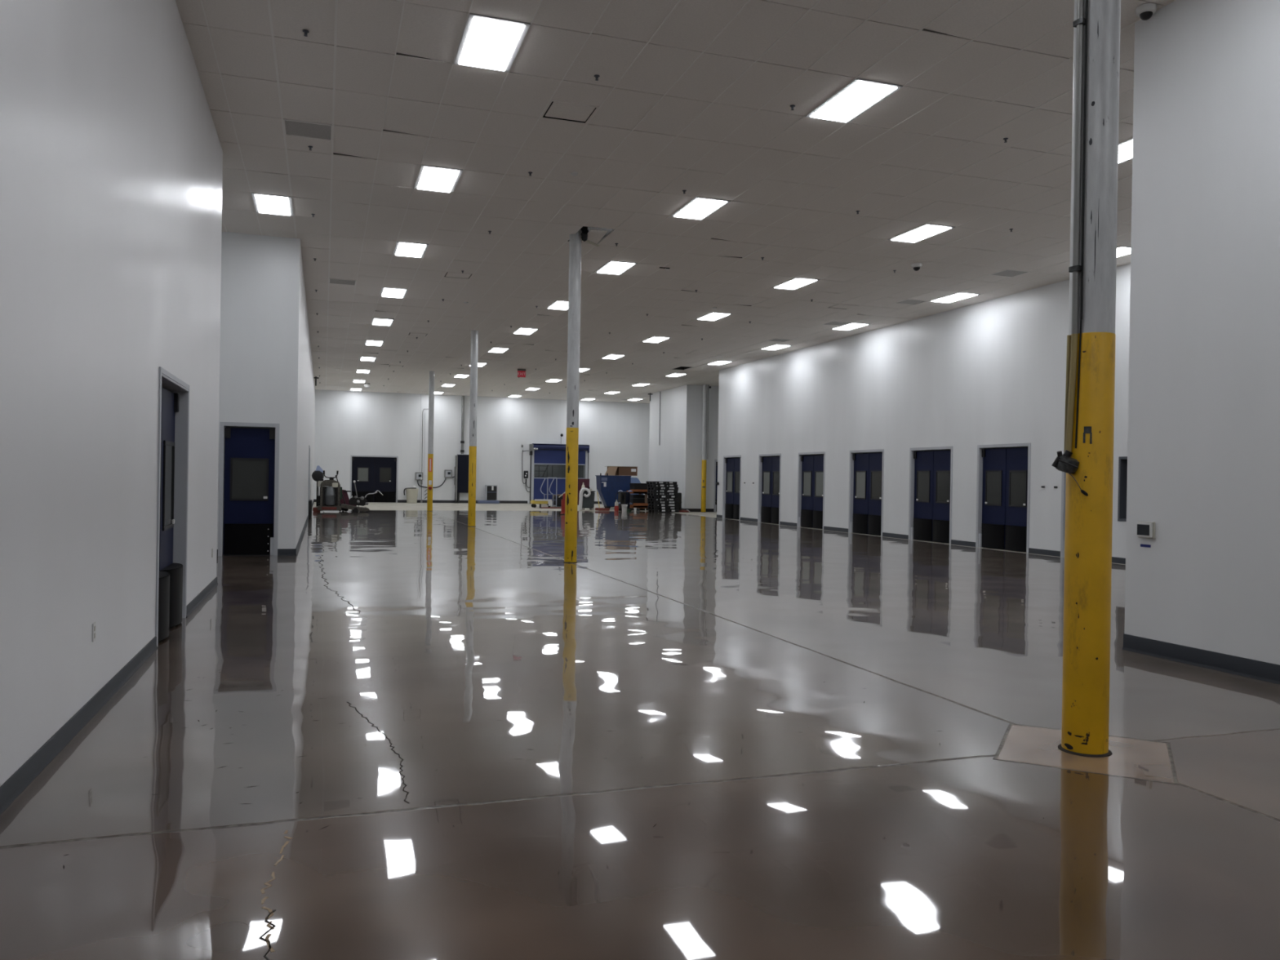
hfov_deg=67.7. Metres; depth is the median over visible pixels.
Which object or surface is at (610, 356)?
ceiling light
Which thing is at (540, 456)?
curtain
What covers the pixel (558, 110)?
ceiling vent
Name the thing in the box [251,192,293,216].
ceiling light
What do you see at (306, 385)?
wall
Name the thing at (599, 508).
tool case
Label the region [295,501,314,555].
baseboard
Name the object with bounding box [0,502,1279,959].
floor
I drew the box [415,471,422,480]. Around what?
electrical box
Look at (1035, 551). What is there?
baseboard
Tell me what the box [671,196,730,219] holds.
ceiling light
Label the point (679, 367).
ceiling vent
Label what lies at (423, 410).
conduit
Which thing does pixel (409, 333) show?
ceiling vent
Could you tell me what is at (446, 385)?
diffuser
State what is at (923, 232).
ceiling light
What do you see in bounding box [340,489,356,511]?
machine
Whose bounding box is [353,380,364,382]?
diffuser
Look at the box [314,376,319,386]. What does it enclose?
bracket
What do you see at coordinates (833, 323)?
ceiling vent
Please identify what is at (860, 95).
ceiling light
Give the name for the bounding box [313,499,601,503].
baseboard
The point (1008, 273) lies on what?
ceiling vent
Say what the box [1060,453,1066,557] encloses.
door
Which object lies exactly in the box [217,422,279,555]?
door
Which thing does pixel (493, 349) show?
ceiling light
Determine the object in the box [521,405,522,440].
joint
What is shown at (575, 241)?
support column
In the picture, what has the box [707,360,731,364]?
ceiling light
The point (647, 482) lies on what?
pallet
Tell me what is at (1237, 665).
baseboard
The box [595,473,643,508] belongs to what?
dumpster
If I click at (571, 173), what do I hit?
disc
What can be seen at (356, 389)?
ceiling light
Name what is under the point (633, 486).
crate
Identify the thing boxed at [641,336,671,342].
ceiling light
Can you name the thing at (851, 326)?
ceiling light
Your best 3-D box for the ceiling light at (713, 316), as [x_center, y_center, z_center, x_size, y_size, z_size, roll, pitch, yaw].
[1.976,-4.398,25.619,0.588,0.048,1.160,1,0,-18]
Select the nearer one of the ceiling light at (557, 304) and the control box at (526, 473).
the ceiling light at (557, 304)
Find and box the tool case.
[598,507,609,511]
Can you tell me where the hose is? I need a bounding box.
[578,487,591,510]
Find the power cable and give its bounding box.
[417,475,454,488]
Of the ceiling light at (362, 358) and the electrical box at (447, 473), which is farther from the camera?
the electrical box at (447, 473)
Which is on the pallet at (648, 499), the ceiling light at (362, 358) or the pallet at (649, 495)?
the pallet at (649, 495)
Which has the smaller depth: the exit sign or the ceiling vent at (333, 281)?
the ceiling vent at (333, 281)
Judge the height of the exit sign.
0.330 m
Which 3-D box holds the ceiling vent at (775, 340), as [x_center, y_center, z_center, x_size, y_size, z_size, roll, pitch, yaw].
[4.355,-4.377,29.798,0.588,0.034,0.577,1,0,-18]
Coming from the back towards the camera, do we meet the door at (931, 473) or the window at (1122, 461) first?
the door at (931, 473)
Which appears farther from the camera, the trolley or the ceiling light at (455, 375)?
the trolley
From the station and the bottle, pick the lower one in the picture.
the bottle
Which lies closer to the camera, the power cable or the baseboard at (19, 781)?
the baseboard at (19, 781)
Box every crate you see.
[539,503,548,507]
[629,483,647,489]
[630,494,644,503]
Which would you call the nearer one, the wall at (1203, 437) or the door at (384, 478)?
the wall at (1203, 437)
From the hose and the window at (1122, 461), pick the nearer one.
the window at (1122, 461)
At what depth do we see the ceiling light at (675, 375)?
40.14 m
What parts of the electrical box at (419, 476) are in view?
door panel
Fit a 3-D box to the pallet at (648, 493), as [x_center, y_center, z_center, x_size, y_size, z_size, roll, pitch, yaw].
[1.028,0.640,43.668,1.170,0.126,0.966,1,0,-18]
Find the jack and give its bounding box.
[558,491,565,514]
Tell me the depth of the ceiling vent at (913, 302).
23.16 m
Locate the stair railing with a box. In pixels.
[534,464,552,477]
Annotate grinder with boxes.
[317,470,342,511]
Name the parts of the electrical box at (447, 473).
door panel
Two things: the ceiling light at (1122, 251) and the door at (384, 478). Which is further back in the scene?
the door at (384, 478)
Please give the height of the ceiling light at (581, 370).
0.048 m
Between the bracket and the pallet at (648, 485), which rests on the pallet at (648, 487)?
the pallet at (648, 485)
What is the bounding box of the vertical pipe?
[460,395,464,453]
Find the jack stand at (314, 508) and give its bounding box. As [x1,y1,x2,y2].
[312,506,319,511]
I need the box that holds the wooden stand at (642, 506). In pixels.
[626,488,648,511]
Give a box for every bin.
[403,485,418,502]
[484,484,497,500]
[578,490,595,510]
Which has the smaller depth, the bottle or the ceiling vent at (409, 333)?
the ceiling vent at (409, 333)
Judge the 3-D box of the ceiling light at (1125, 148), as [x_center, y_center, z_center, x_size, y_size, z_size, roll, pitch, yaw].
[6.396,-4.297,12.293,0.588,0.048,1.160,1,0,-18]
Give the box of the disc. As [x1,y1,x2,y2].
[570,172,577,175]
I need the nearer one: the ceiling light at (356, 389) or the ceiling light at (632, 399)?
the ceiling light at (356, 389)
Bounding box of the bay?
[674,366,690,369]
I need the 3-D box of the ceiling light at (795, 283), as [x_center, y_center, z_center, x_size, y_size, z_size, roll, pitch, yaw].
[3.449,-4.365,21.177,0.588,0.048,1.160,1,0,-18]
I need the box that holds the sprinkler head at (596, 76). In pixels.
[594,74,599,80]
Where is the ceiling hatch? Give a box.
[580,226,607,246]
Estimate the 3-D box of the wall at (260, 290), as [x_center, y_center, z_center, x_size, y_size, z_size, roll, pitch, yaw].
[-8.116,-1.599,17.419,3.520,5.960,0.300,1,0,-18]
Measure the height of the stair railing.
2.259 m
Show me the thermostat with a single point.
(1144, 529)
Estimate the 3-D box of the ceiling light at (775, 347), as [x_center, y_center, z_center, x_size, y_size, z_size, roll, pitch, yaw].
[4.460,-4.372,31.374,0.588,0.048,1.160,1,0,-18]
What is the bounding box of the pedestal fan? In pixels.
[311,465,324,505]
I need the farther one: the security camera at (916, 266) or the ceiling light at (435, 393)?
the ceiling light at (435, 393)
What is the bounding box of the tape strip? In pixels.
[1140,543,1151,547]
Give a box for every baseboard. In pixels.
[0,576,217,814]
[217,548,295,555]
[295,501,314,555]
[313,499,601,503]
[684,508,714,511]
[716,514,1125,564]
[1122,633,1279,684]
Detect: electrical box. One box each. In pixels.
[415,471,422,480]
[444,469,452,477]
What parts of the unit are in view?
tank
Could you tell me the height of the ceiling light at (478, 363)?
0.048 m
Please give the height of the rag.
0.127 m
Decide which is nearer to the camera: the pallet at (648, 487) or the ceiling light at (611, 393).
the pallet at (648, 487)
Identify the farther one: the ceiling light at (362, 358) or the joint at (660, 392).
the joint at (660, 392)
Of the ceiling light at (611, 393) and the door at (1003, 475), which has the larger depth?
the ceiling light at (611, 393)
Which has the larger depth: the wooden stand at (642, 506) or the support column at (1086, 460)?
the wooden stand at (642, 506)
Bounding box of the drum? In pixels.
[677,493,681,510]
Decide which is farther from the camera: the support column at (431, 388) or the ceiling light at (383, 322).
the support column at (431, 388)
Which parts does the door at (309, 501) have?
frame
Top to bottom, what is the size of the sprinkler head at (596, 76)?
0.048 m
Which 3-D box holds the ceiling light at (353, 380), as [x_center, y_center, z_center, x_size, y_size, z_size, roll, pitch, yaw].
[-13.306,-4.686,45.202,0.588,0.048,1.160,1,0,-18]
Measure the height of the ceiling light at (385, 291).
0.048 m
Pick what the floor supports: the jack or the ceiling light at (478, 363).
the jack
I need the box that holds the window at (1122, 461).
[1117,456,1127,521]
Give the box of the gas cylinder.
[577,478,590,505]
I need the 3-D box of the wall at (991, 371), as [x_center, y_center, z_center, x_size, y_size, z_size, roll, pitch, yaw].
[7.765,-1.364,24.928,0.400,5.960,28.250,1,0,-18]
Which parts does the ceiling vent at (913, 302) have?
perforated panel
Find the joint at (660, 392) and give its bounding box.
[658,391,660,444]
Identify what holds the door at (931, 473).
in the wall at (991, 371)
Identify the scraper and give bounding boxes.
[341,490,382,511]
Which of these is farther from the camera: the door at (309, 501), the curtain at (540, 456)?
the curtain at (540, 456)
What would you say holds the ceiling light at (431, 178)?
attached to the ceiling
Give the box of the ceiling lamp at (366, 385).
[364,382,370,387]
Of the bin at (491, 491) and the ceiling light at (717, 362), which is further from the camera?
the bin at (491, 491)
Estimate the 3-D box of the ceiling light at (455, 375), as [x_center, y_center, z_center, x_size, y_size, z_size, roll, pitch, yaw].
[-7.875,-4.593,42.073,0.588,0.048,1.160,1,0,-18]
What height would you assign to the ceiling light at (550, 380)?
0.048 m
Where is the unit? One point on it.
(624, 497)
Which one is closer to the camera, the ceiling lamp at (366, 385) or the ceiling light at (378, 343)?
the ceiling light at (378, 343)
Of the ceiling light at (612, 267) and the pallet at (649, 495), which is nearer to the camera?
the ceiling light at (612, 267)
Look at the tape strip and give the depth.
8.79 m
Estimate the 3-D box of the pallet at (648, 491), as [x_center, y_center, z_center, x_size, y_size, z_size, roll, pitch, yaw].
[1.032,0.514,43.685,1.170,0.126,0.966,1,0,-17]
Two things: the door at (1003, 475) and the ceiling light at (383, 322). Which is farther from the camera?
the ceiling light at (383, 322)
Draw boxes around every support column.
[426,371,434,511]
[466,330,478,526]
[563,229,582,563]
[701,384,711,512]
[1051,0,1120,757]
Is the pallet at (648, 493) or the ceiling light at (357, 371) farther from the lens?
the pallet at (648, 493)
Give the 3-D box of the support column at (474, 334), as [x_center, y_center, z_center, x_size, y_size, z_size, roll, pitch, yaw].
[-5.049,-1.654,28.867,0.264,6.114,0.264,1,0,-18]
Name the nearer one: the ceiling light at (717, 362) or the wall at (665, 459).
the ceiling light at (717, 362)
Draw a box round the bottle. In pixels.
[613,499,618,511]
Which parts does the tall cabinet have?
leg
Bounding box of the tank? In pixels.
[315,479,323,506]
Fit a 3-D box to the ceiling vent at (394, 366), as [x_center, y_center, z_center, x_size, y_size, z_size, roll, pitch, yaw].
[-9.873,-4.644,38.637,0.588,0.083,0.577,1,0,-18]
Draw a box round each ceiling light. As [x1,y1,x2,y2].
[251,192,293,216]
[350,388,362,391]
[352,379,365,382]
[355,369,370,373]
[359,356,376,360]
[364,339,384,346]
[370,318,394,325]
[379,287,408,297]
[392,240,428,257]
[413,164,462,192]
[434,391,444,394]
[441,383,455,386]
[453,13,530,72]
[453,374,470,377]
[468,362,487,366]
[487,347,509,352]
[508,395,522,397]
[512,327,538,334]
[524,387,539,390]
[546,300,568,310]
[546,378,562,382]
[579,368,590,372]
[581,398,595,400]
[594,260,637,275]
[601,354,625,359]
[604,391,620,394]
[628,398,640,400]
[632,382,650,386]
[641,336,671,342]
[664,373,686,377]
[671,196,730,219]
[696,311,732,320]
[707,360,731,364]
[760,344,791,350]
[772,277,819,289]
[804,77,902,123]
[831,322,870,330]
[887,223,955,243]
[928,292,980,302]
[1116,245,1130,257]
[1118,137,1133,164]
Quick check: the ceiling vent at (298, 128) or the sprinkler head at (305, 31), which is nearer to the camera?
the sprinkler head at (305, 31)
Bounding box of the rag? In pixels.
[679,509,689,512]
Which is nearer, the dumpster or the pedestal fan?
the pedestal fan
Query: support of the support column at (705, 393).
on the floor
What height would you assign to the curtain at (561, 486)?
1.380 m
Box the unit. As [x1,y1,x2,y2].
[615,489,632,511]
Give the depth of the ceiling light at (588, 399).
53.54 m
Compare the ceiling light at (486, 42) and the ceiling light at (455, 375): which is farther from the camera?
the ceiling light at (455, 375)
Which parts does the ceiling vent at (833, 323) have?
perforated panel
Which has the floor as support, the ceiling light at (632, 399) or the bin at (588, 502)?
the bin at (588, 502)
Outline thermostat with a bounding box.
[1137,521,1155,538]
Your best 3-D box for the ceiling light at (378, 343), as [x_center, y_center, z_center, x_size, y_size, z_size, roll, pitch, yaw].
[-8.886,-4.585,31.876,0.588,0.048,1.160,1,0,-18]
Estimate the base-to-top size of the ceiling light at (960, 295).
0.048 m
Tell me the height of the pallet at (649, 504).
0.126 m
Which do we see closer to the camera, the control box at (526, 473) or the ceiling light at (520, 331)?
the ceiling light at (520, 331)
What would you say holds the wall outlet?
attached to the wall at (111, 152)
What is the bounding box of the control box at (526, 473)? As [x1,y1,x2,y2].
[523,471,528,478]
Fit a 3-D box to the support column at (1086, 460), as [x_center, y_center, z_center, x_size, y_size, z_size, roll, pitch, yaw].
[2.623,-1.478,5.573,0.337,6.114,0.305,1,0,29]
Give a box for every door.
[155,366,189,646]
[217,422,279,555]
[307,444,311,517]
[350,455,398,502]
[521,443,589,503]
[713,459,717,511]
[722,455,741,519]
[757,453,781,524]
[796,451,825,529]
[848,448,884,536]
[908,446,952,544]
[975,443,1031,553]
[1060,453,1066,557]
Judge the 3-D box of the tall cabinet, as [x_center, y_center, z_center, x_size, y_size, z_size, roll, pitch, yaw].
[-9.651,-0.070,52.460,1.080,2.690,0.320,1,0,-18]
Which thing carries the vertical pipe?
attached to the tall cabinet
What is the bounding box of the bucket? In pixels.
[621,504,627,511]
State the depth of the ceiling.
13.41 m
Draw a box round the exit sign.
[517,368,525,377]
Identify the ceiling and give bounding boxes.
[175,0,1175,403]
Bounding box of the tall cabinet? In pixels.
[453,453,468,502]
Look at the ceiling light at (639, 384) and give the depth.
44.61 m
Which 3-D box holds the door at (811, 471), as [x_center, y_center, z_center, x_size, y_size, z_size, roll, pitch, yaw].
[5.724,0.334,30.981,0.414,2.470,1.780,1,0,-18]
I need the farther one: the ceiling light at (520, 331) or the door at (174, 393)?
the ceiling light at (520, 331)
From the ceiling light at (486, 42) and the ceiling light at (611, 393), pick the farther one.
the ceiling light at (611, 393)
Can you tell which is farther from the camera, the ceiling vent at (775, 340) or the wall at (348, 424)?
the wall at (348, 424)
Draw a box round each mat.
[476,500,499,503]
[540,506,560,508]
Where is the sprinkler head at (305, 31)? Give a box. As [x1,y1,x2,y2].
[302,29,309,36]
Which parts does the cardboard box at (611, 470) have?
panel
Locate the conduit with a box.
[420,409,427,502]
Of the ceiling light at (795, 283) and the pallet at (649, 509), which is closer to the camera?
the ceiling light at (795, 283)
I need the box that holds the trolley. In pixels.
[530,499,551,507]
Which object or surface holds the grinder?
on the floor
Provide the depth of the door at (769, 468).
33.94 m
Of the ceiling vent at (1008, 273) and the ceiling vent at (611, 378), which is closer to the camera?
the ceiling vent at (1008, 273)
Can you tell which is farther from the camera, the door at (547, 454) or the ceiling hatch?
the door at (547, 454)
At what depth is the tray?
46.75 m
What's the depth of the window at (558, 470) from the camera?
57.59 m
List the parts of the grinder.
post, post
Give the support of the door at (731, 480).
in the wall at (991, 371)
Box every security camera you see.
[911,262,922,271]
[1135,3,1156,20]
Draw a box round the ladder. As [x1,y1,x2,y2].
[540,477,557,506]
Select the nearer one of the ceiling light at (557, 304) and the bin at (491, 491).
the ceiling light at (557, 304)
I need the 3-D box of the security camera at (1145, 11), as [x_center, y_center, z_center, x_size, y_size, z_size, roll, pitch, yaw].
[4.620,-4.256,8.707,0.174,0.110,0.174,1,0,-18]
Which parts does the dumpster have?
rating plate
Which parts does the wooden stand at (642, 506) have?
post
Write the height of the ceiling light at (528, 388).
0.048 m
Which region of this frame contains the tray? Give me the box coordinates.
[530,500,547,503]
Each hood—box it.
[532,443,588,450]
[535,443,589,453]
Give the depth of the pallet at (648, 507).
43.34 m
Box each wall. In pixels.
[0,0,222,786]
[217,231,300,549]
[295,245,315,547]
[313,389,649,503]
[648,385,684,508]
[682,384,719,508]
[716,263,1130,558]
[1124,0,1279,665]
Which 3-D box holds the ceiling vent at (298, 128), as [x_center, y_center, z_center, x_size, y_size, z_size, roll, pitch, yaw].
[-4.227,-4.473,12.158,0.588,0.034,0.577,1,0,-18]
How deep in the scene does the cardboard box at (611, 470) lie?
46.74 m
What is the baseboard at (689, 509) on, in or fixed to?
attached to the wall at (693, 398)
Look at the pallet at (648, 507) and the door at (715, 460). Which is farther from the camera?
the door at (715, 460)
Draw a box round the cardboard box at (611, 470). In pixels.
[604,466,637,475]
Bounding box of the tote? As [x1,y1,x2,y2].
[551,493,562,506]
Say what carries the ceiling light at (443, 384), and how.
attached to the ceiling
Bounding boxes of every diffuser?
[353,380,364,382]
[442,384,454,386]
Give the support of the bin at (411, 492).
on the floor
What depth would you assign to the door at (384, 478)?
51.21 m
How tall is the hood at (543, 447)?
0.470 m
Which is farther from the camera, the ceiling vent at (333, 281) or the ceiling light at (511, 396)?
the ceiling light at (511, 396)
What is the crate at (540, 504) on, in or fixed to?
on the floor
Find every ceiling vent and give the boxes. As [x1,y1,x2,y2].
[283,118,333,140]
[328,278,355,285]
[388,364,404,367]
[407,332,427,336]
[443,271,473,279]
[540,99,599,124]
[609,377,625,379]
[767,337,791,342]
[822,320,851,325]
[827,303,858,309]
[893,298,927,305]
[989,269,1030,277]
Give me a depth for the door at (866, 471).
27.91 m
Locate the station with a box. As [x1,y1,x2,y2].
[428,480,431,489]
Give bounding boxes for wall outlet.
[92,622,96,642]
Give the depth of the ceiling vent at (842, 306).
23.82 m
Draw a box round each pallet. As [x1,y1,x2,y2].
[646,481,677,484]
[647,484,677,487]
[647,486,678,489]
[647,489,678,493]
[647,492,678,495]
[647,497,677,501]
[647,500,678,503]
[647,506,679,509]
[648,494,679,498]
[648,503,679,506]
[648,508,679,512]
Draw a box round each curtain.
[533,449,585,464]
[533,478,565,500]
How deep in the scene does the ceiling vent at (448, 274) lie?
20.84 m
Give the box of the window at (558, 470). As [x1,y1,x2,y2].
[534,448,583,478]
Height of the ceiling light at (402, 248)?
0.048 m
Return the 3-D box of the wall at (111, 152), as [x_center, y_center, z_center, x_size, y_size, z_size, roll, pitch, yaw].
[-2.238,-1.470,1.986,0.300,5.960,23.200,1,0,-18]
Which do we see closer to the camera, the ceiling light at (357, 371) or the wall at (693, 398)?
the ceiling light at (357, 371)
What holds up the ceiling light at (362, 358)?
attached to the ceiling
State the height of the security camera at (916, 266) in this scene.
0.137 m
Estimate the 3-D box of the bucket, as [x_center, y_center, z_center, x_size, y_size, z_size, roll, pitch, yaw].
[-0.714,1.271,43.850,0.298,0.333,0.317,1,0,-18]
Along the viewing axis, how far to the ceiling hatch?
17.15 m
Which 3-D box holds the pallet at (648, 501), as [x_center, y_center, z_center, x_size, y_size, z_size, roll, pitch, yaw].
[1.045,1.022,43.676,1.170,0.126,0.966,1,0,-20]
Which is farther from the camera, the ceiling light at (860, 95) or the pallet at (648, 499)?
the pallet at (648, 499)

